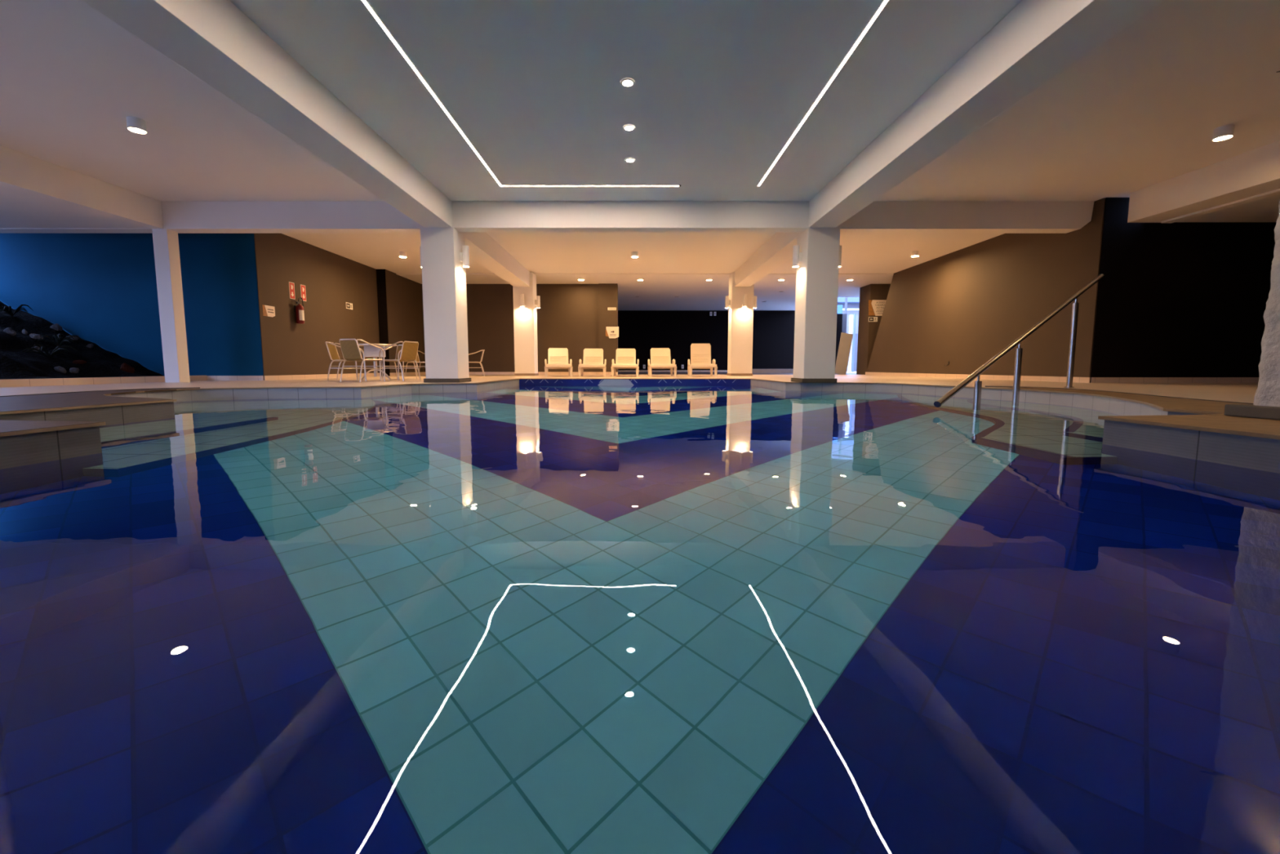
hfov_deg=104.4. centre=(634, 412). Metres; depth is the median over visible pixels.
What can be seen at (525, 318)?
column
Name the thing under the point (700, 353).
sun lounger
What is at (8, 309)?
plant
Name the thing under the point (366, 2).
ceiling light strip
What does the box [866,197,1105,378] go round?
wall
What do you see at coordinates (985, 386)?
trim
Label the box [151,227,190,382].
pillar
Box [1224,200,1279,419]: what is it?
pillar
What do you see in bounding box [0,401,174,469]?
wall
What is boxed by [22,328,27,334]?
rock
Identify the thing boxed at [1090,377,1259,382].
baseboard
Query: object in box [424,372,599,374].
baseboard
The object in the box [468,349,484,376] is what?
wicker chair
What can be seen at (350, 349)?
wicker chair
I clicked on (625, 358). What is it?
sun lounger
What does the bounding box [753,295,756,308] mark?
wall lamp
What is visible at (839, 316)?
wall
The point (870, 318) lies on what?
exit sign
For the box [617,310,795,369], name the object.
wall
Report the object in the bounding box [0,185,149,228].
ceiling
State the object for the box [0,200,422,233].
beam
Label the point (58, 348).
plant
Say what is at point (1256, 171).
beam
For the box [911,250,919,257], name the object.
recessed light
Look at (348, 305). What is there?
exit sign
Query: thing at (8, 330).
rock
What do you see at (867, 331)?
wall
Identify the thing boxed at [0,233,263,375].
wall
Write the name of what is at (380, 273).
wall
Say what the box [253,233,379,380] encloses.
wall
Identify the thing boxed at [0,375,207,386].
trim
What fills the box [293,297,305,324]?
fire extinguisher
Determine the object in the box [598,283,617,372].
wall
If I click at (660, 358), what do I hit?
sun lounger
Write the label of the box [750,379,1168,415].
wall
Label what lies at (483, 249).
beam
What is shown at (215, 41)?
beam
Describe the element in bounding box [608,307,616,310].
wall plate
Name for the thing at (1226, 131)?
recessed light
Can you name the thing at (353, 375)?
baseboard
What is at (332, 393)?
wall
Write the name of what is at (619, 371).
baseboard
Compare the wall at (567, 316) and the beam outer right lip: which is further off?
the wall at (567, 316)
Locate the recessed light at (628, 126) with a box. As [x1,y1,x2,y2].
[622,124,635,130]
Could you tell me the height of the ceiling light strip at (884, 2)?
0.010 m
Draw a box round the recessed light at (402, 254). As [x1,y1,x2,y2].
[399,251,406,257]
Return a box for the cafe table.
[358,343,395,380]
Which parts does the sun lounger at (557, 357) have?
leg, backrest, leg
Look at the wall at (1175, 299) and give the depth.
8.85 m
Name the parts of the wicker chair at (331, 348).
frame, backrest, leg, leg, leg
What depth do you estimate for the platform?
21.93 m
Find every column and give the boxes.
[512,271,538,375]
[726,271,754,375]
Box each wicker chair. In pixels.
[325,341,365,380]
[339,338,385,382]
[378,341,421,381]
[381,344,417,379]
[404,351,425,375]
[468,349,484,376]
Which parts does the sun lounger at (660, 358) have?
leg, backrest, leg, leg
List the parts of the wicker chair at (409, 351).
leg, armrest, leg, leg, seat, frame, backrest, leg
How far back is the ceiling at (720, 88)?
5.76 m
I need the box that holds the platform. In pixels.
[751,368,793,373]
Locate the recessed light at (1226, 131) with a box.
[1212,124,1234,141]
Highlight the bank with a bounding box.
[0,301,164,379]
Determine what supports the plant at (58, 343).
on the bank
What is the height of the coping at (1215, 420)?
0.018 m
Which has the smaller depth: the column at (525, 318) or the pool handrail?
the pool handrail
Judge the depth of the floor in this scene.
20.87 m
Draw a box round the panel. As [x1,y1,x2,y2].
[836,304,842,313]
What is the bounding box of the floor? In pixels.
[617,372,857,374]
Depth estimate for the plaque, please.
10.66 m
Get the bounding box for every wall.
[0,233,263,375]
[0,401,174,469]
[107,379,519,401]
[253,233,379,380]
[376,269,390,376]
[385,269,424,373]
[421,284,599,372]
[519,379,750,385]
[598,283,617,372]
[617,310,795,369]
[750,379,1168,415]
[835,313,842,365]
[837,303,859,315]
[841,313,847,333]
[846,315,858,333]
[846,333,857,371]
[856,284,890,374]
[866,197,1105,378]
[1089,197,1276,382]
[1102,411,1279,473]
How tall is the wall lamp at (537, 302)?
0.380 m
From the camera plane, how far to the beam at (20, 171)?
7.53 m
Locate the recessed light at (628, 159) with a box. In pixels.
[625,157,635,162]
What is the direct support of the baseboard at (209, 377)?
attached to the wall at (101, 289)
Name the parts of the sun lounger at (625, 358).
leg, backrest, leg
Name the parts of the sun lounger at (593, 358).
leg, backrest, leg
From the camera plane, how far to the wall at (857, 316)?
30.63 m
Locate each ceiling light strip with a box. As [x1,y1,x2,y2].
[360,0,680,186]
[757,0,888,186]
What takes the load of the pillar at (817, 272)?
on the deck
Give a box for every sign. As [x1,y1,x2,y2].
[288,281,295,299]
[300,284,306,301]
[346,302,352,309]
[605,326,618,337]
[868,299,886,315]
[868,316,877,321]
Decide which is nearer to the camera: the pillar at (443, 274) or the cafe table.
the pillar at (443, 274)
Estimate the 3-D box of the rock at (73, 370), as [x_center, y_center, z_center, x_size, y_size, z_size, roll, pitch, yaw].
[-10.229,-0.757,9.066,0.137,0.122,0.144,0,5,2]
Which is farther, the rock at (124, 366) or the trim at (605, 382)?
the trim at (605, 382)
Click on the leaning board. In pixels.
(846, 339)
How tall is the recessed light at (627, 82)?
0.014 m
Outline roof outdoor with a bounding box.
[837,297,859,303]
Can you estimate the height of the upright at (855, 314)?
2.950 m
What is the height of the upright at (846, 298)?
4.600 m
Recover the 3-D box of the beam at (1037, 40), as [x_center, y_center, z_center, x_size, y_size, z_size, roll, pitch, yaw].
[3.375,-2.989,2.847,0.490,0.462,12.220,0,5,0]
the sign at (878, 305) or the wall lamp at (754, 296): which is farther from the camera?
the sign at (878, 305)
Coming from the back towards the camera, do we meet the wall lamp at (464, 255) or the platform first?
the platform
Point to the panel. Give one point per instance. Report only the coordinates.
(839, 306)
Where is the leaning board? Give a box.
[835,332,853,374]
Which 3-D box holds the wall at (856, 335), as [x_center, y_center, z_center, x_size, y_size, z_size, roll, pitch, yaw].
[13.300,-3.593,29.896,5.400,2.250,0.200,0,5,0]
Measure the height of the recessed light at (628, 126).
0.014 m
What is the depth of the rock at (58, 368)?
8.83 m
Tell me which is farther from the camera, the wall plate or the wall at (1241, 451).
the wall plate
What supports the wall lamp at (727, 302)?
attached to the column at (740, 318)
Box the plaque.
[262,304,275,316]
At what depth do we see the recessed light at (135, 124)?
5.91 m
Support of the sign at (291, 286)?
attached to the wall at (331, 280)
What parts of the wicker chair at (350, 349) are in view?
leg, backrest, frame, seat, leg, leg, armrest, leg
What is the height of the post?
2.750 m
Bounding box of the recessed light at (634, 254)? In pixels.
[631,251,638,257]
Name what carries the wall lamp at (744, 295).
attached to the column at (740, 318)
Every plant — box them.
[0,303,32,315]
[20,343,76,356]
[36,333,82,346]
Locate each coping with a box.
[0,388,176,432]
[1002,387,1279,439]
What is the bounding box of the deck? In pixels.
[0,374,1257,403]
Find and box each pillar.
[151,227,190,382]
[420,226,471,382]
[791,226,839,382]
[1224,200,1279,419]
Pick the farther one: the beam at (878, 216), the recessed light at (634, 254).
the recessed light at (634, 254)
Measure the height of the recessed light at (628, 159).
0.014 m
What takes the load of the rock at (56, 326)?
on the bank
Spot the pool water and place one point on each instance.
(517, 619)
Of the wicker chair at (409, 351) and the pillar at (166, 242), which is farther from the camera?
the wicker chair at (409, 351)
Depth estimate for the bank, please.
9.42 m
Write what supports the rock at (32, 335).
on the bank
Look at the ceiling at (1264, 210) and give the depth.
8.23 m
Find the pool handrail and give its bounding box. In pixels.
[933,274,1104,408]
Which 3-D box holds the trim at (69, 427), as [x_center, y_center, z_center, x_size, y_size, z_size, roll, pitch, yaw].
[-0.451,-0.232,5.803,11.177,0.019,12.800,0,5,0]
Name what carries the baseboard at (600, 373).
attached to the wall at (607, 292)
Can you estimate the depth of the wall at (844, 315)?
22.23 m
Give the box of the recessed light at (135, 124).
[126,115,146,133]
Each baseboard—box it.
[206,375,263,380]
[264,373,380,380]
[390,372,424,376]
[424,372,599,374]
[599,372,617,374]
[617,369,727,372]
[865,372,1090,382]
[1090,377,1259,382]
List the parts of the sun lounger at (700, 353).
leg, backrest, leg, leg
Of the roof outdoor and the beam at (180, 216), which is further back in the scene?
the roof outdoor
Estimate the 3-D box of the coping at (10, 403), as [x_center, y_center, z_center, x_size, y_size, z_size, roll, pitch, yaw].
[-4.553,0.025,2.990,3.495,0.018,6.950,0,5,0]
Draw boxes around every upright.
[844,297,847,313]
[851,313,856,372]
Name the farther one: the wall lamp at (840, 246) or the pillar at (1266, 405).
the wall lamp at (840, 246)
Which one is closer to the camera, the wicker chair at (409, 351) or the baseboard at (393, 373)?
the wicker chair at (409, 351)
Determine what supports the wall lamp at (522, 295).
attached to the column at (525, 318)
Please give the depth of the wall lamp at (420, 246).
9.28 m
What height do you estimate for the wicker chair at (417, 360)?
0.814 m
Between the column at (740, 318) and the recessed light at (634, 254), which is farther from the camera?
the column at (740, 318)
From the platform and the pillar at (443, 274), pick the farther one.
the platform
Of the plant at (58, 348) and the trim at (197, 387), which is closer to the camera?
the trim at (197, 387)
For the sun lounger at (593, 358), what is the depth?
15.68 m
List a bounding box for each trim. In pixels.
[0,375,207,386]
[0,378,1205,436]
[0,386,199,396]
[597,379,633,385]
[842,308,858,310]
[985,386,1253,404]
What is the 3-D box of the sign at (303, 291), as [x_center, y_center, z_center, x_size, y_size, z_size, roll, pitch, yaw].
[-7.848,-2.829,11.779,0.008,0.370,0.176,0,5,0]
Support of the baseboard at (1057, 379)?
attached to the wall at (962, 308)
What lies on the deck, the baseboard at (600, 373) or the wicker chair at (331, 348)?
the wicker chair at (331, 348)
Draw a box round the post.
[847,314,853,372]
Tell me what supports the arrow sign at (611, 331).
attached to the wall at (607, 292)
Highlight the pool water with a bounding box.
[0,385,1279,853]
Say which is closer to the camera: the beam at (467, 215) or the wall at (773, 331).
the beam at (467, 215)
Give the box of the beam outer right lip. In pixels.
[1161,188,1279,222]
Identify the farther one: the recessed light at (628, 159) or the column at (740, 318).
the column at (740, 318)
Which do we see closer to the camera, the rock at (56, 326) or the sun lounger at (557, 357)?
the rock at (56, 326)
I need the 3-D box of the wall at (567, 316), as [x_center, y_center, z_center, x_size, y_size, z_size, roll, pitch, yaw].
[-4.600,-2.983,17.901,7.000,3.242,0.200,0,5,0]
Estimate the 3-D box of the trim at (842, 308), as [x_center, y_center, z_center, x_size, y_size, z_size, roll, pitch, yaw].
[23.000,-8.567,41.347,22.000,0.150,0.080,0,5,0]
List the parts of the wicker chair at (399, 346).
leg, backrest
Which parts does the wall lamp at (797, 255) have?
lamp shade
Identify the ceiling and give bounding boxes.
[0,0,1279,310]
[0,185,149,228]
[1177,194,1279,222]
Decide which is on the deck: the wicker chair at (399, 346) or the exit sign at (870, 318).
the wicker chair at (399, 346)
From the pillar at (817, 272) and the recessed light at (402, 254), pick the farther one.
the recessed light at (402, 254)
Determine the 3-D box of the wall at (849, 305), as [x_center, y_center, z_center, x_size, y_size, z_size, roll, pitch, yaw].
[23.000,-5.726,41.851,22.000,6.700,0.400,0,5,0]
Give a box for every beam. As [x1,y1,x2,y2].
[0,145,163,228]
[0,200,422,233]
[81,0,452,227]
[451,200,808,231]
[460,231,529,286]
[734,231,800,286]
[808,0,1164,227]
[838,200,1093,233]
[1127,140,1279,222]
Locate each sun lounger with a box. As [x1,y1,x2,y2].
[544,347,572,376]
[577,348,606,376]
[611,348,639,376]
[647,347,676,376]
[687,343,717,376]
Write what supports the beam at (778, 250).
attached to the ceiling at (720, 88)
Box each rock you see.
[3,327,16,335]
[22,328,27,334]
[29,333,43,338]
[49,323,62,330]
[53,365,66,373]
[69,367,79,373]
[86,343,93,347]
[120,362,135,373]
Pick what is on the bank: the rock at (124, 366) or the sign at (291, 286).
the rock at (124, 366)
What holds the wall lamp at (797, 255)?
attached to the pillar at (817, 272)
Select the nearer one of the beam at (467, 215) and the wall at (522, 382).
the beam at (467, 215)
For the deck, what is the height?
0.001 m
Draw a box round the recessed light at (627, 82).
[620,77,635,87]
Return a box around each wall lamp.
[419,245,422,267]
[459,244,469,267]
[520,293,524,306]
[534,295,540,308]
[724,295,730,308]
[742,293,746,306]
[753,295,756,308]
[792,244,802,267]
[839,244,841,266]
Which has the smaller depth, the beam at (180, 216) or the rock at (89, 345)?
the beam at (180, 216)

